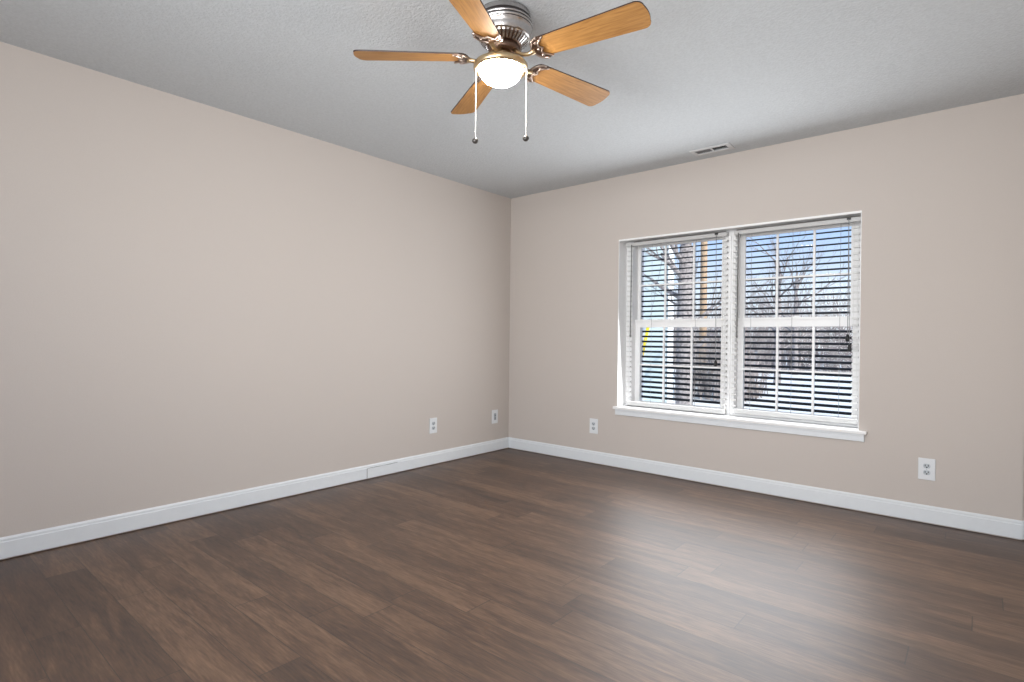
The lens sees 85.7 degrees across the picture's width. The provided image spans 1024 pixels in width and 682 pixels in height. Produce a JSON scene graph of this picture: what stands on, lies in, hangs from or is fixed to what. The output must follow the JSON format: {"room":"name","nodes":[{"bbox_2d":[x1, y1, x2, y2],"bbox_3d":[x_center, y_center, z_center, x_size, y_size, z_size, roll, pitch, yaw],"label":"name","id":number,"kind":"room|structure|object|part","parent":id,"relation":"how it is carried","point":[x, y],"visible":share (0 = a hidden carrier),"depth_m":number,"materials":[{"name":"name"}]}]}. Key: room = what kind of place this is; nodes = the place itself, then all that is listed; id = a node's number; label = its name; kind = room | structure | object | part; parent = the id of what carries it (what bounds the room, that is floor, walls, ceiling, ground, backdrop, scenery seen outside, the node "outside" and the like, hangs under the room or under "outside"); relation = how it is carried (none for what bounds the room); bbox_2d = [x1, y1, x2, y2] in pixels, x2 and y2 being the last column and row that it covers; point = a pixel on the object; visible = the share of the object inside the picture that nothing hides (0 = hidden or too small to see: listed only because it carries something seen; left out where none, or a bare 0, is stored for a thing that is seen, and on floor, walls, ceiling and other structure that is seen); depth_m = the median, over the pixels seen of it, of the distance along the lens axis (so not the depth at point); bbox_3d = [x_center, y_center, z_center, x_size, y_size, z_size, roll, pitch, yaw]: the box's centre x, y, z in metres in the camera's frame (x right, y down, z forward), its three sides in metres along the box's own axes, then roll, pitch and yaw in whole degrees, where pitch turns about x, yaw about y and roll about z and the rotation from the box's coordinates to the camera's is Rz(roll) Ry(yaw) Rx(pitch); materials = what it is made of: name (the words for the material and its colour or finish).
{"room":"empty bedroom","nodes":[
{"label":"empty bedroom","id":0,"kind":"room"},
{"bbox_2d":[0,41,510,559],"bbox_3d":[-1.637,-0.181,3.620,0.150,2.440,5.490,1,0,40],"label":"wall","id":1,"kind":"structure","parent":0,"point":[198,300],"depth_m":3.30,"materials":[{"name":"beige paint"}]},
{"bbox_2d":[0,437,508,558],"bbox_3d":[-1.649,0.982,3.500,0.014,0.099,5.000,1,0,40],"label":"baseboard","id":2,"kind":"structure","parent":1,"relation":"attached to","point":[33,541],"depth_m":3.31,"materials":[{"name":"white paint"}]},
{"bbox_2d":[429,418,436,433],"bbox_3d":[-0.664,0.714,4.658,0.009,0.129,0.083,1,0,40],"label":"wall outlet","id":3,"kind":"object","parent":1,"relation":"attached to","point":[432,421],"visible":1,"depth_m":4.65,"materials":[{"name":"white plastic"}]},
{"bbox_2d":[492,409,497,423],"bbox_3d":[-0.163,0.719,5.248,0.010,0.129,0.083,1,0,40],"label":"wall jack","id":4,"kind":"object","parent":1,"relation":"attached to","point":[494,412],"visible":1,"depth_m":5.24,"materials":[{"name":"white plastic"}]},
{"bbox_2d":[0,448,1023,681],"bbox_3d":[-0.170,1.120,2.335,4.180,0.120,5.540,1,0,40],"label":"floor","id":5,"kind":"structure","parent":0,"point":[508,564],"depth_m":2.34,"materials":[{"name":"brown plastic"}]},
{"bbox_2d":[0,0,1023,198],"bbox_3d":[-0.143,-1.440,2.323,4.180,0.120,5.540,1,0,40],"label":"ceiling","id":6,"kind":"structure","parent":0,"point":[745,74],"depth_m":2.80,"materials":[{"name":"paint"}]},
{"bbox_2d":[353,0,650,143],"bbox_3d":[-0.006,-1.102,2.326,1.193,0.547,1.213,1,0,40],"label":"ceiling fan","id":7,"kind":"object","parent":6,"relation":"hanging from","point":[504,28],"visible":1,"depth_m":2.25,"materials":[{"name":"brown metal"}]},
{"bbox_3d":[-0.423,-1.199,2.324,0.478,0.034,0.134,1,0,-1],"label":"blade","id":8,"kind":"part","parent":7,"relation":"part of","materials":[{"name":"brown wood"}]},
{"bbox_3d":[-0.135,-1.200,2.330,0.110,0.054,0.022,1,0,-1],"label":"arm","id":9,"kind":"part","parent":7,"relation":"part of","materials":[{"name":"gold metal"}]},
{"bbox_3d":[-0.178,-1.198,2.694,0.134,0.034,0.478,0,0,-22],"label":"blade","id":10,"kind":"part","parent":7,"relation":"part of","materials":[{"name":"brown wood"}]},
{"bbox_3d":[-0.156,-1.195,1.963,0.134,0.034,0.478,1,0,18],"label":"blade","id":11,"kind":"part","parent":7,"relation":"part of","materials":[{"name":"brown wood"}]},
{"bbox_3d":[-0.154,-0.842,2.314,0.027,0.030,0.026,1,0,40],"label":"chain knob","id":12,"kind":"part","parent":7,"relation":"part of","materials":[{"name":"silver metal"}]},
{"bbox_3d":[-0.152,-1.007,2.313,0.008,0.309,0.008,0,0,-27],"label":"pull chain","id":13,"kind":"part","parent":7,"relation":"part of","materials":[{"name":"metal"}]},
{"bbox_3d":[-0.066,-1.198,2.237,0.022,0.054,0.110,1,0,18],"label":"arm","id":14,"kind":"part","parent":7,"relation":"part of","materials":[{"name":"gold metal"}]},
{"bbox_3d":[-0.048,-1.114,2.333,0.181,0.066,0.181,1,0,40],"label":"lamp shade","id":15,"kind":"part","parent":7,"relation":"part of","materials":[{"name":"white glass"}]},
{"bbox_3d":[0.051,-1.197,2.278,0.110,0.054,0.022,1,0,33],"label":"arm","id":16,"kind":"part","parent":7,"relation":"part of","materials":[{"name":"gold metal"}]},
{"bbox_3d":[0.058,-0.851,2.314,0.027,0.030,0.026,1,0,40],"label":"chain knob","id":17,"kind":"part","parent":7,"relation":"part of","materials":[{"name":"silver metal"}]},
{"bbox_3d":[0.060,-1.011,2.313,0.008,0.297,0.008,1,0,18],"label":"pull chain","id":18,"kind":"part","parent":7,"relation":"part of","materials":[{"name":"metal"}]},
{"bbox_3d":[0.265,-1.193,2.581,0.478,0.034,0.134,0,0,-40],"label":"blade","id":19,"kind":"part","parent":7,"relation":"part of","materials":[{"name":"brown wood"}]},
{"bbox_3d":[0.294,-1.191,2.123,0.478,0.034,0.134,1,0,33],"label":"blade","id":20,"kind":"part","parent":7,"relation":"part of","materials":[{"name":"brown wood"}]},
{"bbox_2d":[689,142,734,155],"bbox_3d":[1.429,-1.425,3.944,0.280,0.123,0.133,1,0,40],"label":"ceiling vent","id":21,"kind":"object","parent":6,"relation":"in","point":[707,150],"visible":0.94,"depth_m":3.95,"materials":[{"name":"white metal"}]},
{"bbox_2d":[508,94,1023,539],"bbox_3d":[1.585,-0.150,4.262,3.930,2.440,0.340,1,0,40],"label":"wall","id":22,"kind":"structure","parent":0,"point":[939,195],"depth_m":3.48,"materials":[{"name":"beige paint"}]},
{"bbox_2d":[589,418,597,433],"bbox_3d":[0.706,0.736,4.775,0.083,0.129,0.009,1,0,40],"label":"wall outlet","id":23,"kind":"object","parent":22,"relation":"attached to","point":[593,422],"visible":1,"depth_m":4.77,"materials":[{"name":"white plastic"}]},
{"bbox_2d":[625,231,728,414],"bbox_3d":[1.370,-0.141,4.526,0.858,1.391,0.205,1,0,40],"label":"window","id":24,"kind":"structure","parent":22,"relation":"in","point":[638,323],"depth_m":4.64,"materials":[{"name":"white plastic"}]},
{"bbox_2d":[626,232,728,413],"bbox_3d":[1.336,-0.137,4.471,0.844,1.365,0.224,1,0,40],"label":"window blind","id":25,"kind":"object","parent":24,"relation":"attached to","point":[723,234],"visible":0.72,"depth_m":4.50,"materials":[{"name":"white plastic"}]},
{"bbox_3d":[1.147,-0.146,4.542,0.002,1.307,0.002,1,0,40],"label":"lift cord","id":26,"kind":"part","parent":25,"relation":"part of","materials":[{"name":"white fabric"}]},
{"bbox_3d":[1.287,0.527,4.418,0.828,0.035,0.038,1,0,40],"label":"rail","id":27,"kind":"part","parent":25,"relation":"part of","materials":[{"name":"white plastic"}]},
{"bbox_3d":[1.429,-0.142,4.302,0.002,1.307,0.002,1,0,40],"label":"lift cord","id":28,"kind":"part","parent":25,"relation":"part of","materials":[{"name":"white fabric"}]},
{"bbox_3d":[1.541,-0.317,4.170,0.005,0.974,0.013,0,0,-29],"label":"pull cord","id":29,"kind":"part","parent":25,"relation":"part of","materials":[{"name":"white fabric"}]},
{"bbox_3d":[1.358,0.180,4.491,0.775,0.717,0.046,1,0,40],"label":"sash","id":30,"kind":"part","parent":24,"relation":"part of","materials":[{"name":"white plastic"}]},
{"bbox_2d":[640,327,720,404],"bbox_3d":[1.356,0.201,4.489,0.685,0.625,0.016,1,0,40],"label":"grille","id":31,"kind":"object","parent":24,"relation":"attached to","point":[691,366],"depth_m":4.56,"materials":[{"name":"white plastic"}]},
{"bbox_2d":[641,242,721,318],"bbox_3d":[1.375,-0.487,4.521,0.688,0.613,0.014,1,0,40],"label":"grille","id":32,"kind":"object","parent":24,"relation":"attached to","point":[665,284],"depth_m":4.58,"materials":[{"name":"white plastic"}]},
{"bbox_3d":[1.385,-0.471,4.512,0.775,0.695,0.019,1,0,40],"label":"sash","id":33,"kind":"part","parent":24,"relation":"part of","materials":[{"name":"white plastic"}]},
{"bbox_2d":[727,230,731,414],"bbox_3d":[1.703,-0.136,4.239,0.020,1.391,0.210,1,0,40],"label":"trim","id":34,"kind":"structure","parent":22,"relation":"attached to","point":[730,231],"depth_m":4.16,"materials":[{"name":"white plastic"}]},
{"bbox_2d":[617,210,861,429],"bbox_3d":[1.592,-0.130,4.115,1.735,1.416,0.134,1,0,40],"label":"trim","id":35,"kind":"structure","parent":22,"relation":"attached to","point":[622,282],"depth_m":4.63,"materials":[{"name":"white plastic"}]},
{"bbox_2d":[615,409,864,441],"bbox_3d":[1.544,0.603,4.056,1.779,0.048,0.020,1,0,40],"label":"trim","id":36,"kind":"structure","parent":22,"relation":"attached to","point":[753,426],"depth_m":3.93,"materials":[{"name":"white paint"}]},
{"bbox_2d":[613,405,866,434],"bbox_3d":[1.581,0.569,4.100,1.806,0.020,0.157,1,0,40],"label":"window sill","id":37,"kind":"structure","parent":22,"relation":"attached to","point":[844,429],"depth_m":3.95,"materials":[{"name":"white plastic"}]},
{"bbox_2d":[509,437,1022,539],"bbox_3d":[1.372,1.010,4.206,3.703,0.099,0.013,1,0,40],"label":"baseboard","id":38,"kind":"structure","parent":22,"relation":"attached to","point":[1006,527],"depth_m":3.71,"materials":[{"name":"white paint"}]},
{"bbox_2d":[730,216,860,426],"bbox_3d":[2.036,-0.132,3.960,0.849,1.391,0.205,1,0,40],"label":"window","id":39,"kind":"structure","parent":22,"relation":"in","point":[793,321],"depth_m":4.00,"materials":[{"name":"white plastic"}]},
{"bbox_2d":[731,217,860,424],"bbox_3d":[1.999,-0.135,3.908,0.812,1.351,0.224,1,0,40],"label":"window blind","id":40,"kind":"object","parent":39,"relation":"attached to","point":[854,220],"visible":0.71,"depth_m":3.93,"materials":[{"name":"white plastic"}]},
{"bbox_3d":[1.745,-0.144,4.034,0.002,1.293,0.002,1,0,40],"label":"lift cord","id":41,"kind":"part","parent":40,"relation":"part of","materials":[{"name":"white fabric"}]},
{"bbox_3d":[1.954,-0.141,3.855,0.002,1.293,0.002,1,0,40],"label":"lift cord","id":42,"kind":"part","parent":40,"relation":"part of","materials":[{"name":"white fabric"}]},
{"bbox_3d":[1.953,0.523,3.852,0.787,0.035,0.038,1,0,40],"label":"rail","id":43,"kind":"part","parent":40,"relation":"part of","materials":[{"name":"white plastic"}]},
{"bbox_3d":[2.177,-0.138,3.666,0.002,1.293,0.002,1,0,40],"label":"lift cord","id":44,"kind":"part","parent":40,"relation":"part of","materials":[{"name":"white fabric"}]},
{"bbox_3d":[2.199,-0.407,3.611,0.005,0.776,0.008,1,0,7],"label":"pull cord","id":45,"kind":"part","parent":40,"relation":"part of","materials":[{"name":"white fabric"}]},
{"bbox_3d":[2.203,-0.374,3.607,0.005,0.841,0.018,0,0,-37],"label":"pull cord","id":46,"kind":"part","parent":40,"relation":"part of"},
{"bbox_2d":[743,327,851,414],"bbox_3d":[2.014,0.205,3.931,0.707,0.615,0.016,1,0,40],"label":"grille","id":47,"kind":"object","parent":39,"relation":"attached to","point":[777,369],"depth_m":4.00,"materials":[{"name":"white plastic"}]},
{"bbox_2d":[745,230,850,316],"bbox_3d":[2.034,-0.477,3.962,0.690,0.611,0.014,1,0,40],"label":"grille","id":48,"kind":"object","parent":39,"relation":"attached to","point":[777,233],"depth_m":4.02,"materials":[{"name":"white plastic"}]},
{"bbox_3d":[2.015,0.189,3.932,0.797,0.717,0.046,1,0,40],"label":"sash","id":49,"kind":"part","parent":39,"relation":"part of","materials":[{"name":"white plastic"}]},
{"bbox_3d":[2.043,-0.462,3.953,0.797,0.695,0.019,1,0,40],"label":"sash","id":50,"kind":"part","parent":39,"relation":"part of","materials":[{"name":"white plastic"}]},
{"bbox_2d":[918,457,935,480],"bbox_3d":[2.465,0.762,3.281,0.083,0.129,0.009,1,0,40],"label":"wall outlet","id":51,"kind":"object","parent":22,"relation":"attached to","point":[926,467],"visible":1,"depth_m":3.28,"materials":[{"name":"white plastic"}]},
{"bbox_2d":[923,470,929,474],"bbox_3d":[2.463,0.782,3.279,0.035,0.027,0.003,1,0,40],"label":"socket","id":52,"kind":"object","parent":51,"relation":"attached to","point":[925,472],"depth_m":3.28,"materials":[{"name":"white plastic"}]},
{"label":"outside","id":53,"kind":"structure","parent":0,"visible":0},
{"bbox_2d":[673,351,851,417],"bbox_3d":[15.236,1.482,38.833,60.000,1.042,70.000,1,0,40],"label":"yard","id":54,"kind":"structure","parent":53,"point":[771,375],"depth_m":13.82,"materials":[{"name":"white snow"}]},
{"bbox_2d":[643,248,664,354],"bbox_3d":[2.832,-1.023,10.842,1.060,4.952,0.064,1,0,40],"label":"guy wire","id":55,"kind":"object","parent":54,"relation":"on","point":[647,329],"visible":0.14,"depth_m":10.94,"materials":[{"name":"yellow plastic"}]},
{"bbox_2d":[643,245,673,402],"bbox_3d":[0.558,-2.138,14.307,6.700,7.000,5.800,1,0,2],"label":"house","id":56,"kind":"structure","parent":54,"relation":"on","point":[651,248],"depth_m":11.71,"materials":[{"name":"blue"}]},
{"bbox_2d":[699,241,707,386],"bbox_3d":[5.676,-2.468,16.319,0.214,7.950,0.220,1,0,40],"label":"utility pole","id":57,"kind":"object","parent":54,"relation":"on","point":[706,242],"visible":0.36,"depth_m":16.24,"materials":[{"name":"beige wood"}]},
{"bbox_2d":[644,243,781,404],"bbox_3d":[2.918,-1.827,9.496,3.095,6.683,3.415,1,0,17],"label":"bare tree","id":58,"kind":"object","parent":54,"relation":"on","point":[688,244],"visible":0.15,"depth_m":9.32,"materials":[{"name":"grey plant"}]},
{"bbox_2d":[673,281,852,401],"bbox_3d":[7.089,-0.686,23.401,20.744,3.959,16.083,0,0,-45],"label":"brush","id":59,"kind":"object","parent":54,"relation":"on","point":[833,302],"visible":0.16,"depth_m":23.36,"materials":[{"name":"brown plant"}]},
{"bbox_2d":[720,231,842,382],"bbox_3d":[8.443,-1.342,17.425,3.873,5.753,4.277,0,0,-27],"label":"bare tree","id":60,"kind":"object","parent":54,"relation":"on","point":[774,247],"visible":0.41,"depth_m":17.23,"materials":[{"name":"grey plant"}]},
{"bbox_2d":[749,239,850,374],"bbox_3d":[11.028,-1.430,20.888,3.886,5.952,3.852,1,0,22],"label":"bare tree","id":61,"kind":"object","parent":54,"relation":"on","point":[796,286],"visible":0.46,"depth_m":21.06,"materials":[{"name":"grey plant"}]}
]}

